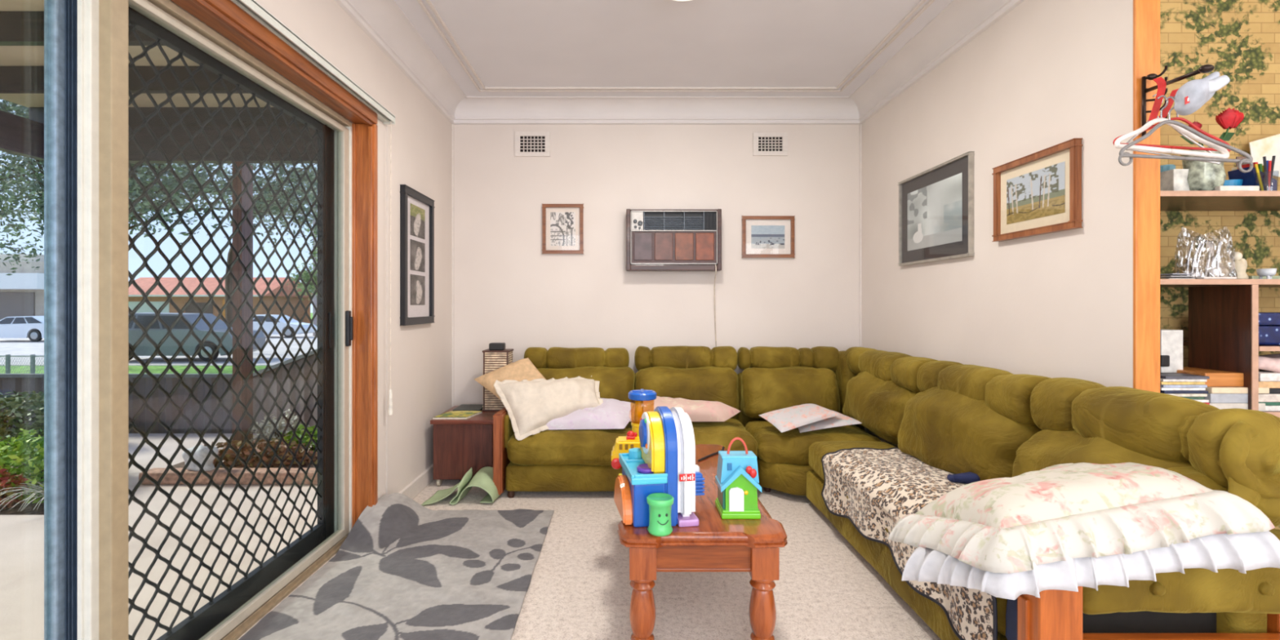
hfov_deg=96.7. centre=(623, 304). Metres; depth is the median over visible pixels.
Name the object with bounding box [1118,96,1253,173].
hanger
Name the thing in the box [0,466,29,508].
shrub
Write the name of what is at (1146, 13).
trim
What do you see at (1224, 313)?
bookcase
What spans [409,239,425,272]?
print
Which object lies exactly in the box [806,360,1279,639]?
sofa section
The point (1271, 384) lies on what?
paper stack
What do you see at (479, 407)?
folder
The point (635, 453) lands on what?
toy
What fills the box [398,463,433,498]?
baseboard
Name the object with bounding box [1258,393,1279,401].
paper stack
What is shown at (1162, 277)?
envelope
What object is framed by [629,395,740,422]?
pillow
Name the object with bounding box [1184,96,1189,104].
tag
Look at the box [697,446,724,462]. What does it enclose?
strap
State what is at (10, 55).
ceiling
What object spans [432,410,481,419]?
magazine
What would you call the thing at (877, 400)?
cushion
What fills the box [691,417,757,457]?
seat cushion
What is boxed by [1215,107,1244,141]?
rose
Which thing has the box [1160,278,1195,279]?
envelope
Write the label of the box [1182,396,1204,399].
magazine
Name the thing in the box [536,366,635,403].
cushion
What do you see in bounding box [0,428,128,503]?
shrub
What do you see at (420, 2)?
trim
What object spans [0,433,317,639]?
floor
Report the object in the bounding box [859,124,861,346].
trim
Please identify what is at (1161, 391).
magazine
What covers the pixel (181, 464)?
soil
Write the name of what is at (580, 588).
floor
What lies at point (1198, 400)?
magazine
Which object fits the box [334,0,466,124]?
trim
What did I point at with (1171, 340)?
file box
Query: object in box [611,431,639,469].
bus
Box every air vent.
[515,131,550,156]
[752,132,787,155]
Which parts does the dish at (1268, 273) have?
dish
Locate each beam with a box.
[0,110,44,160]
[42,126,317,163]
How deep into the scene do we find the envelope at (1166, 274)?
2.17 m
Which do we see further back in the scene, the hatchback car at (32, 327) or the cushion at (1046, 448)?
the hatchback car at (32, 327)
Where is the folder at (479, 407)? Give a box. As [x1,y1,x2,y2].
[453,404,483,411]
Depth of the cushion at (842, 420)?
3.57 m
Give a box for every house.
[0,253,44,319]
[128,277,312,323]
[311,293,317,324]
[715,437,761,519]
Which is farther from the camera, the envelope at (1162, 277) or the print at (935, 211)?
the print at (935, 211)
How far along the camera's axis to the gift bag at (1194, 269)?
2.20 m
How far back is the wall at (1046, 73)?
2.63 m
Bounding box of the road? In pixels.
[0,333,317,365]
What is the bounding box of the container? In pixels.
[1258,311,1279,345]
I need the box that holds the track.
[231,0,395,414]
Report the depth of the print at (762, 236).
4.37 m
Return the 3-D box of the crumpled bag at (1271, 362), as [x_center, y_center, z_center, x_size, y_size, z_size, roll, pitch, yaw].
[2.501,0.223,2.217,0.204,0.076,0.145,0,0,0]
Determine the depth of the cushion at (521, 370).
3.92 m
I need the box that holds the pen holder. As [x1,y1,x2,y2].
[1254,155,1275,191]
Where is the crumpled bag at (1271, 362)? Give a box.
[1258,353,1279,372]
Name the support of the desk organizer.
on the bookcase
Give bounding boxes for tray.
[1197,276,1236,279]
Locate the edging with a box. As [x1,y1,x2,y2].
[138,467,317,484]
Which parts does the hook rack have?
swing rod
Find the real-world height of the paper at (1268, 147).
0.191 m
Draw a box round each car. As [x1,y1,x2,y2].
[0,315,44,342]
[128,312,266,361]
[253,314,317,337]
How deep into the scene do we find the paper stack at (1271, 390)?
2.14 m
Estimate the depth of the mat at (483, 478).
3.47 m
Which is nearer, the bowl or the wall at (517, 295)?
the bowl
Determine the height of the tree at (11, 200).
8.024 m
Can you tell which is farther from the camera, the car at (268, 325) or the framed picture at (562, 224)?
the car at (268, 325)
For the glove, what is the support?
attached to the fabric bundle
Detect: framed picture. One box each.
[400,184,435,325]
[542,203,583,253]
[741,215,795,257]
[897,151,974,266]
[991,137,1082,241]
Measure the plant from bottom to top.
0.185 m
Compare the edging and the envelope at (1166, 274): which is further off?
the edging
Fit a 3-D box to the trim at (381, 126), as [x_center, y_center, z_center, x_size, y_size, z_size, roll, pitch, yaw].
[-1.312,0.055,3.085,0.006,2.090,0.110,0,0,0]
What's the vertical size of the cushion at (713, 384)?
0.352 m
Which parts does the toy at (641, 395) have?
post, lid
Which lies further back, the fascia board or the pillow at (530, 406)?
the fascia board
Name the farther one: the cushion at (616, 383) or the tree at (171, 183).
the tree at (171, 183)
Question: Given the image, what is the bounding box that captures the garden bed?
[0,436,44,515]
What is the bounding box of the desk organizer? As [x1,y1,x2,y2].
[1227,162,1276,191]
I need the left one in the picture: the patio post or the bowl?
the patio post
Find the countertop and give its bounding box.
[618,453,667,484]
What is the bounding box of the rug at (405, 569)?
[238,493,554,639]
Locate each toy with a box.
[613,406,704,536]
[628,388,656,436]
[628,447,642,459]
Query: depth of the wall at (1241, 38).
2.46 m
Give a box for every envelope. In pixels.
[1160,273,1193,275]
[1160,275,1194,278]
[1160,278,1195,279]
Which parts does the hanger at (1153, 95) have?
frame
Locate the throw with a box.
[821,447,997,639]
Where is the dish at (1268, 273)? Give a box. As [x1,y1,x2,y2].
[1256,268,1276,279]
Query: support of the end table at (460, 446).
on the floor at (580, 588)
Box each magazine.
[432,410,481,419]
[1160,373,1209,378]
[1160,377,1206,382]
[1160,381,1204,384]
[1160,384,1207,387]
[1160,386,1205,390]
[1160,390,1208,393]
[1160,392,1207,396]
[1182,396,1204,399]
[1192,399,1208,402]
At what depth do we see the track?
2.33 m
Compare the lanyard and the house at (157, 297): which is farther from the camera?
the house at (157, 297)
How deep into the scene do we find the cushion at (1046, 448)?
1.87 m
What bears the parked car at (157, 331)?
on the road
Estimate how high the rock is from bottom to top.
0.196 m
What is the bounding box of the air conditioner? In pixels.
[626,208,721,346]
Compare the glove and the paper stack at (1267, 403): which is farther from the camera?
the paper stack at (1267, 403)
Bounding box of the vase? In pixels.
[1180,146,1226,191]
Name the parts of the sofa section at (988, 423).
arm post, arm rail, arm post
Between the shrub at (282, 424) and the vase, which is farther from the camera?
the shrub at (282, 424)
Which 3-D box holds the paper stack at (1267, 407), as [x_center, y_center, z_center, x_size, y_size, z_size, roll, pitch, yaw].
[2.512,0.390,2.220,0.240,0.020,0.160,0,0,0]
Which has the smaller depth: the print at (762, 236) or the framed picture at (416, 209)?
the framed picture at (416, 209)
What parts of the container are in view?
lid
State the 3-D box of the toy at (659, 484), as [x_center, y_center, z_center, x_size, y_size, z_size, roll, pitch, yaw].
[0.138,0.559,2.016,0.299,0.382,0.370,0,0,-9]
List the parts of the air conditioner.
control panel, knob, leather panel, leather panel, metal trim, leather panel, leather panel, power cord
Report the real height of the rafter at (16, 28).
0.174 m
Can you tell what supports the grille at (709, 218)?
attached to the air conditioner
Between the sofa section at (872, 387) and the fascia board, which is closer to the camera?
the sofa section at (872, 387)
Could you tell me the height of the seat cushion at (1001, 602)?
0.217 m
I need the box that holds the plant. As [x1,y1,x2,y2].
[0,477,134,511]
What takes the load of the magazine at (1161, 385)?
on the magazine at (1161, 388)
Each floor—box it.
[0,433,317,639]
[236,479,941,639]
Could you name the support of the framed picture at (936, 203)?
attached to the wall at (1046, 73)
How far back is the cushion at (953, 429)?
2.53 m
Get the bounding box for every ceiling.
[0,0,273,107]
[394,0,953,96]
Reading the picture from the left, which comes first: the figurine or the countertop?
the countertop
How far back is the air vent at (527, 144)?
4.37 m
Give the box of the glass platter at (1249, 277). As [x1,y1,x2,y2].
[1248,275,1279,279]
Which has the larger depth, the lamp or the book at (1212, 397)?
the lamp
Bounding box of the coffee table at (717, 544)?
[617,444,787,639]
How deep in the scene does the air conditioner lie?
4.25 m
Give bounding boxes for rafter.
[0,11,164,45]
[0,66,248,93]
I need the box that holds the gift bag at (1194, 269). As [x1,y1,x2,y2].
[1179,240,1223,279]
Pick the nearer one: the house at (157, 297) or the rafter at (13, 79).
the rafter at (13, 79)
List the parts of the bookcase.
shelf, shelf, shelf, shelf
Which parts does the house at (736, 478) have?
panel, door, carry handle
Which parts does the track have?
cord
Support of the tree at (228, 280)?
on the road
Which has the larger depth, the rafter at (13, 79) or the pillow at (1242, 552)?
the rafter at (13, 79)
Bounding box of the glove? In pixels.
[1208,75,1230,93]
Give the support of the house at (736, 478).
on the coffee table at (717, 544)
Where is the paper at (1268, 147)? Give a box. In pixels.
[1248,133,1279,177]
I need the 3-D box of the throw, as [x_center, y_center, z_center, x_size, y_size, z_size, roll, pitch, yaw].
[1.286,0.902,2.353,0.472,0.312,1.429,0,0,0]
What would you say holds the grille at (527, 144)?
attached to the air vent at (527, 144)
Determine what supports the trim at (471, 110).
attached to the wall at (517, 295)
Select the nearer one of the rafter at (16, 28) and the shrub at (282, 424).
the rafter at (16, 28)
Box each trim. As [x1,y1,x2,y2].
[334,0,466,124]
[376,119,386,498]
[386,124,388,494]
[417,0,935,91]
[452,124,453,407]
[453,96,859,124]
[848,0,1024,124]
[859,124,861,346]
[1133,0,1159,392]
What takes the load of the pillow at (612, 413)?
on the sofa section at (555, 460)
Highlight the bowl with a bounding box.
[1222,179,1243,186]
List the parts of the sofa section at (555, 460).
arm panel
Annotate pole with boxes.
[312,193,316,336]
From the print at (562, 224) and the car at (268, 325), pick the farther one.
the car at (268, 325)
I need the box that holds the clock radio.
[488,342,505,350]
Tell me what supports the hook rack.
attached to the trim at (1146, 13)
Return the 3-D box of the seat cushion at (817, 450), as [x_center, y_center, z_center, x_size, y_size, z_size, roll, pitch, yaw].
[1.345,0.900,3.011,0.511,0.217,0.828,0,0,0]
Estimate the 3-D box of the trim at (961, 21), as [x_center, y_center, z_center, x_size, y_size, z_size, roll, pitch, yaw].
[1.765,-1.479,3.200,0.170,0.182,2.400,0,0,0]
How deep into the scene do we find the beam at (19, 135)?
4.58 m
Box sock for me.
[946,471,980,484]
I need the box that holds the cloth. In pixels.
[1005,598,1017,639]
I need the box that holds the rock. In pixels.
[182,444,218,471]
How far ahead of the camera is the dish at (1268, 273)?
2.19 m
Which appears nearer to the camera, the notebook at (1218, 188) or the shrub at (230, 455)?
the notebook at (1218, 188)
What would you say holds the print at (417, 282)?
attached to the framed picture at (416, 209)
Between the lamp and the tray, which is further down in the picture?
the lamp
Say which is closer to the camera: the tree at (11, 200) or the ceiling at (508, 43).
the ceiling at (508, 43)
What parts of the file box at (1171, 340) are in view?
box slot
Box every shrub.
[0,390,44,454]
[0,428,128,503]
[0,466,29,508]
[204,437,317,467]
[248,408,310,448]
[277,423,317,454]
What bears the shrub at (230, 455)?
on the soil
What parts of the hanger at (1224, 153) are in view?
frame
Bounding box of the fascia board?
[28,106,307,126]
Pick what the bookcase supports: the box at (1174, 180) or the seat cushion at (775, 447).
the box at (1174, 180)
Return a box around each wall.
[0,373,232,436]
[168,0,452,493]
[453,124,859,405]
[861,0,1133,447]
[1160,0,1279,529]
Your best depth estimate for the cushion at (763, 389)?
3.95 m
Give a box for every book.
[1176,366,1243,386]
[1204,392,1248,403]
[1205,386,1269,393]
[1208,403,1265,411]
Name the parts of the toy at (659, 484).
door, dial plate, arch panel, label plate, lever knob, lever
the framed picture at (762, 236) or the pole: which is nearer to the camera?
the framed picture at (762, 236)
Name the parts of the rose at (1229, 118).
stem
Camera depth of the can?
2.35 m
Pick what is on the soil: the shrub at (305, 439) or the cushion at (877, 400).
the shrub at (305, 439)
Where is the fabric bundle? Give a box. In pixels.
[1173,71,1219,115]
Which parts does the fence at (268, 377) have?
rail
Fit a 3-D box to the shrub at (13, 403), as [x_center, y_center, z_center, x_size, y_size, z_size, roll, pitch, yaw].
[-5.341,1.098,5.163,1.380,0.672,0.751,0,0,-12]
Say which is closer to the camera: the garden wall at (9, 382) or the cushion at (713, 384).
the cushion at (713, 384)
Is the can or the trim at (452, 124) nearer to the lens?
the can
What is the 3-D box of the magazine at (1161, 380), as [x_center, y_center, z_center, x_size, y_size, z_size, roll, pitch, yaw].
[2.119,0.285,2.192,0.165,0.010,0.095,0,0,0]
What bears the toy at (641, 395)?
on the coffee table at (717, 544)
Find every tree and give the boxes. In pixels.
[0,98,317,251]
[0,153,44,275]
[208,163,317,327]
[284,227,317,300]
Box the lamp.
[482,348,513,411]
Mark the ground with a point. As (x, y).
(131, 369)
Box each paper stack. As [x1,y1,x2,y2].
[1258,368,1279,381]
[1258,381,1279,388]
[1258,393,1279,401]
[1258,401,1279,405]
[1265,405,1279,410]
[1269,388,1279,393]
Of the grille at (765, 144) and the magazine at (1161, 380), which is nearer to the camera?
the magazine at (1161, 380)
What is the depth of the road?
24.51 m
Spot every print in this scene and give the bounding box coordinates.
[409,203,425,239]
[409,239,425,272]
[409,274,425,305]
[550,212,575,245]
[751,225,784,248]
[907,172,962,250]
[1006,161,1065,224]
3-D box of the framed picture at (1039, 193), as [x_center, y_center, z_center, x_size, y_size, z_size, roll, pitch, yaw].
[1.815,-0.485,2.519,0.036,0.357,0.508,0,0,0]
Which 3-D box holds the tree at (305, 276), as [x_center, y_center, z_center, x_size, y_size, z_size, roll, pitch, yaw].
[-15.149,-1.459,30.879,4.952,7.125,4.745,0,0,19]
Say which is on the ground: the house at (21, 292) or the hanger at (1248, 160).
the house at (21, 292)
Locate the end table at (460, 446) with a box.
[430,405,497,485]
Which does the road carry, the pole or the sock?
the pole
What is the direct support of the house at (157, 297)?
on the ground
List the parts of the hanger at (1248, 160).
frame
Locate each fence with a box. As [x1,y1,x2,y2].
[0,354,44,373]
[253,348,317,436]
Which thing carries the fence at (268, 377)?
on the floor at (21, 536)
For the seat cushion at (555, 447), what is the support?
on the sofa section at (555, 460)
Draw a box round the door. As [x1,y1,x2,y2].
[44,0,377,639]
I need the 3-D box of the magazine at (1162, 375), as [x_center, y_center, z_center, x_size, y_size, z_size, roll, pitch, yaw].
[2.122,0.274,2.189,0.165,0.010,0.102,0,0,0]
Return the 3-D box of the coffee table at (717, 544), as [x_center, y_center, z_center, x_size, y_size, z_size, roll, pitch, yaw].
[0.266,0.975,2.460,0.572,0.450,1.240,0,0,0]
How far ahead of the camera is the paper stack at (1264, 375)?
2.14 m
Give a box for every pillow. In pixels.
[493,375,603,440]
[545,398,635,430]
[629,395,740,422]
[887,462,1275,573]
[901,530,1279,599]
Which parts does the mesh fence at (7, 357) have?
post, post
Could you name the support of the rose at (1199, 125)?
in the vase
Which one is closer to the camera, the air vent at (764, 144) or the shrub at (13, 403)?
the air vent at (764, 144)
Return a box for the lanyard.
[1148,76,1178,120]
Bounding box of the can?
[1160,164,1175,172]
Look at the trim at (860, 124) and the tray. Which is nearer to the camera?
the tray
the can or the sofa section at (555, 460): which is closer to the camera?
the can
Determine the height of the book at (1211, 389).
0.022 m
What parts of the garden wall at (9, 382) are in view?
rail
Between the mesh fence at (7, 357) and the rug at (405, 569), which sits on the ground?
the mesh fence at (7, 357)
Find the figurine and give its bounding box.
[1227,251,1248,279]
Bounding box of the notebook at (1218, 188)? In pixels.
[1213,186,1259,191]
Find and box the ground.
[0,312,317,373]
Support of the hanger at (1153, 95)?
hanging from the hook rack
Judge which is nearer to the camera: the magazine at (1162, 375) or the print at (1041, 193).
the magazine at (1162, 375)
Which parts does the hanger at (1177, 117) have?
frame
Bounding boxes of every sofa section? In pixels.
[493,346,758,497]
[737,346,937,495]
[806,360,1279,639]
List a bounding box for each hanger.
[1112,95,1231,151]
[1114,95,1229,158]
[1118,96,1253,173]
[1125,93,1221,164]
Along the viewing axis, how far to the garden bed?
3.75 m
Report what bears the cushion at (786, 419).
on the cushion at (842, 420)
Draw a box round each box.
[1160,168,1190,191]
[1160,328,1182,373]
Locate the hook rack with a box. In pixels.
[1142,64,1214,136]
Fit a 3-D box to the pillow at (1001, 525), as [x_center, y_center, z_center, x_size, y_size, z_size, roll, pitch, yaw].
[1.377,0.636,1.731,0.959,0.346,0.655,0,0,0]
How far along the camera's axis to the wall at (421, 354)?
3.47 m
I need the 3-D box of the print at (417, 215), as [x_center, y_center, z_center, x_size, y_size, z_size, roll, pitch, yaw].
[-1.303,-0.525,3.610,0.001,0.195,0.260,0,0,0]
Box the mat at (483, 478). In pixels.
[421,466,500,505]
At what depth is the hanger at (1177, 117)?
1.82 m
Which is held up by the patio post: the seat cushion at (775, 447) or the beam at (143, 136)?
the beam at (143, 136)
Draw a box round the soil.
[172,450,317,467]
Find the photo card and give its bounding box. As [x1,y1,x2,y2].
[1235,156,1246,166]
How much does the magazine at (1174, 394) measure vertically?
0.010 m
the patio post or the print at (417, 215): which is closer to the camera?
the print at (417, 215)
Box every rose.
[1180,121,1203,146]
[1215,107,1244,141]
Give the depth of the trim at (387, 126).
3.16 m
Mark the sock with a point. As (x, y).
(967, 477)
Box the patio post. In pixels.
[232,161,253,450]
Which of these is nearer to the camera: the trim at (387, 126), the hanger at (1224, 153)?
the hanger at (1224, 153)
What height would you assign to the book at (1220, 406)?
0.030 m
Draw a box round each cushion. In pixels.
[473,357,546,399]
[506,421,631,466]
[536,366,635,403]
[635,366,738,409]
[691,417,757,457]
[740,366,839,417]
[745,421,881,465]
[758,403,840,432]
[797,409,862,432]
[808,440,895,498]
[842,371,917,444]
[884,528,1007,635]
[897,386,1041,480]
[1012,429,1191,476]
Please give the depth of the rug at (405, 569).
2.46 m
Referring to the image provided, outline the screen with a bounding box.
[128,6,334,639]
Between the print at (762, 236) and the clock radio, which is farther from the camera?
the print at (762, 236)
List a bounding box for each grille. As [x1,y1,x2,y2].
[520,136,545,151]
[704,213,715,230]
[758,137,782,151]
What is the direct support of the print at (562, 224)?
attached to the framed picture at (562, 224)
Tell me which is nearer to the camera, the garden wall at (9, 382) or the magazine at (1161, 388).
the magazine at (1161, 388)
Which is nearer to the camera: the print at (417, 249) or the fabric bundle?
the fabric bundle
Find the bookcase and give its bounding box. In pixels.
[1160,191,1279,417]
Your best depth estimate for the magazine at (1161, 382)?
2.14 m

